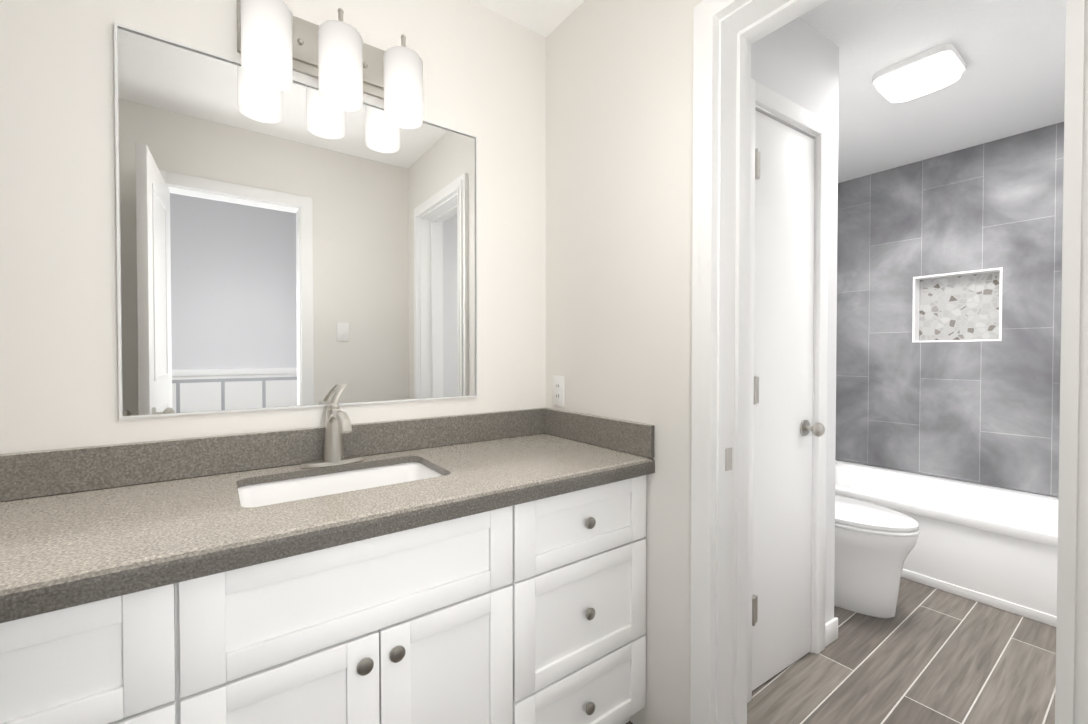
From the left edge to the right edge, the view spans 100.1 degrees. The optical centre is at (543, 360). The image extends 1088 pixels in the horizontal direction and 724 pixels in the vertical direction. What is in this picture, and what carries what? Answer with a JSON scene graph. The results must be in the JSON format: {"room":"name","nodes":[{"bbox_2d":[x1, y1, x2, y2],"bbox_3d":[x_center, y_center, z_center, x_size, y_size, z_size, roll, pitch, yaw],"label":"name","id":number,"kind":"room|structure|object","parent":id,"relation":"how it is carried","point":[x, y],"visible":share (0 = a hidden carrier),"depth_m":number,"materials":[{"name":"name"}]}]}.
{"room":"bathroom","nodes":[
{"label":"bathroom","id":0,"kind":"room"},
{"bbox_2d":[0,408,543,499],"bbox_3d":[-0.876,0.247,1.174,2.194,0.100,0.020,-1,1,-36],"label":"backsplash","id":1,"kind":"structure","parent":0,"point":[78,469],"depth_m":1.18,"materials":[{"name":"grey stone"}]},
{"bbox_2d":[0,0,545,453],"bbox_3d":[-0.912,-0.053,1.223,2.445,2.440,0.136,-1,1,-36],"label":"wall","id":2,"kind":"structure","parent":0,"point":[299,244],"depth_m":1.23,"materials":[{"name":"white paint"}]},
{"bbox_2d":[237,0,422,128],"bbox_3d":[-0.578,-0.846,1.283,0.470,0.253,0.168,-1,1,-36],"label":"sconce","id":3,"kind":"object","parent":2,"relation":"attached to","point":[278,43],"visible":1,"depth_m":1.23,"materials":[{"name":"white glass"}]},
{"bbox_2d":[546,0,703,723],"bbox_3d":[0.563,-0.052,1.167,0.125,2.440,1.720,-1,1,-36],"label":"wall","id":4,"kind":"structure","parent":0,"point":[619,157],"depth_m":1.43,"materials":[{"name":"white paint"}]},
{"bbox_2d":[553,376,564,405],"bbox_3d":[0.055,0.117,1.752,0.007,0.115,0.070,-1,1,-36],"label":"electrical outlet plate","id":5,"kind":"object","parent":4,"relation":"attached to","point":[558,390],"visible":1,"depth_m":1.75,"materials":[{"name":"white plastic"}]},
{"bbox_2d":[544,408,654,459],"bbox_3d":[0.168,0.241,1.586,0.020,0.100,0.539,-1,1,-36],"label":"backsplash","id":6,"kind":"structure","parent":4,"relation":"attached to","point":[637,438],"depth_m":1.53,"materials":[{"name":"grey stone"}]},
{"bbox_2d":[690,0,1087,723],"bbox_3d":[0.689,0.109,0.995,0.183,2.122,0.744,-1,1,-36],"label":"door frame","id":7,"kind":"structure","parent":4,"relation":"attached to","point":[728,34],"depth_m":1.20,"materials":[{"name":"white wood"}]},
{"bbox_2d":[725,447,731,470],"bbox_3d":[0.499,0.267,1.229,0.030,0.060,0.002,-1,1,-36],"label":"strike plate","id":8,"kind":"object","parent":7,"relation":"attached to","point":[728,459],"depth_m":1.23,"materials":[{"name":"silver metal"}]},
{"bbox_2d":[472,0,1065,182],"bbox_3d":[1.061,-1.297,0.783,5.400,0.060,3.200,-1,1,-36],"label":"ceiling","id":9,"kind":"structure","parent":0,"point":[1010,81],"depth_m":1.98,"materials":[{"name":"white paint"}]},
{"bbox_2d":[872,44,965,102],"bbox_3d":[1.658,-1.248,2.021,0.280,0.072,0.280,-1,1,-36],"label":"lamp","id":10,"kind":"object","parent":9,"relation":"attached to","point":[930,70],"visible":1,"depth_m":1.96,"materials":[{"name":"white plastic"}]},
{"bbox_2d":[751,17,838,622],"bbox_3d":[0.814,-0.060,1.687,0.880,2.440,0.100,-1,1,-33],"label":"wall","id":11,"kind":"structure","parent":0,"point":[796,60],"depth_m":1.82,"materials":[{"name":"white paint"}]},
{"bbox_2d":[747,78,828,702],"bbox_3d":[0.859,0.109,1.707,0.564,2.102,0.145,-1,1,-36],"label":"door frame","id":12,"kind":"structure","parent":11,"relation":"attached to","point":[770,103],"depth_m":1.78,"materials":[{"name":"white wood"}]},
{"bbox_2d":[752,110,824,690],"bbox_3d":[0.876,0.146,1.684,0.419,2.012,0.179,-1,1,-36],"label":"closet door","id":13,"kind":"structure","parent":11,"relation":"in","point":[784,429],"depth_m":1.67,"materials":[{"name":"white wood"}]},
{"bbox_2d":[825,617,837,646],"bbox_3d":[1.174,1.115,1.871,0.117,0.085,0.012,-1,1,-33],"label":"baseboard","id":14,"kind":"structure","parent":11,"relation":"attached to","point":[831,631],"depth_m":1.87,"materials":[{"name":"white wood"}]},
{"bbox_2d":[626,577,1055,723],"bbox_3d":[1.061,1.202,0.817,5.400,0.060,3.200,-1,1,-36],"label":"floor","id":15,"kind":"structure","parent":0,"point":[926,654],"depth_m":1.69,"materials":[{"name":"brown tile"}]},
{"bbox_2d":[0,460,654,723],"bbox_3d":[-0.721,0.745,0.967,2.194,0.849,0.549,-1,1,-36],"label":"bathroom vanity","id":16,"kind":"object","parent":15,"relation":"on","point":[475,568],"depth_m":0.92,"materials":[{"name":"white wood"}]},
{"bbox_2d":[0,432,643,587],"bbox_3d":[-0.726,0.310,0.968,2.194,0.020,0.530,-1,1,-36],"label":"countertop","id":17,"kind":"structure","parent":16,"relation":"on","point":[41,537],"depth_m":0.94,"materials":[{"name":"grey stone"}]},
{"bbox_2d":[300,384,367,471],"bbox_3d":[-0.572,0.184,1.261,0.167,0.224,0.207,-1,1,-36],"label":"faucet","id":18,"kind":"object","parent":17,"relation":"on","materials":[{"name":"silver metal"}]},
{"bbox_2d":[236,456,447,507],"bbox_3d":[-0.503,0.387,1.169,0.525,0.163,0.335,-1,1,-36],"label":"sink","id":19,"kind":"object","parent":17,"relation":"in","point":[255,490],"depth_m":1.27,"materials":[{"name":"white ceramic"}]},
{"bbox_2d":[834,495,919,617],"bbox_3d":[1.381,0.744,2.293,0.410,0.816,0.808,-1,1,-36],"label":"toilet","id":20,"kind":"object","parent":15,"relation":"on","point":[875,544],"visible":0.31,"depth_m":2.04,"materials":[{"name":"white ceramic"}]},
{"bbox_2d":[835,460,1057,626],"bbox_3d":[2.277,0.949,2.550,0.788,0.400,1.516,-1,1,-36],"label":"bathtub","id":21,"kind":"object","parent":15,"relation":"on","point":[996,547],"visible":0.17,"depth_m":2.27,"materials":[{"name":"white ceramic"}]},
{"bbox_2d":[835,459,1057,497],"bbox_3d":[2.742,-0.074,2.750,0.188,2.440,1.720,-1,1,-36],"label":"wall","id":22,"kind":"structure","parent":0,"point":[951,479],"depth_m":2.85,"materials":[{"name":"white paint"}]},
{"bbox_2d":[835,122,1063,496],"bbox_3d":[2.602,-0.277,2.769,0.012,2.035,1.520,-1,1,-36],"label":"wall tile","id":23,"kind":"structure","parent":22,"relation":"attached to","point":[985,412],"depth_m":2.82,"materials":[{"name":"tile"}]},
{"bbox_2d":[912,267,1002,342],"bbox_3d":[2.589,-0.331,2.857,0.099,0.429,0.419,-1,1,-36],"label":"niche","id":24,"kind":"object","parent":22,"relation":"in","point":[965,306],"depth_m":2.88,"materials":[{"name":"stone"}]}
]}

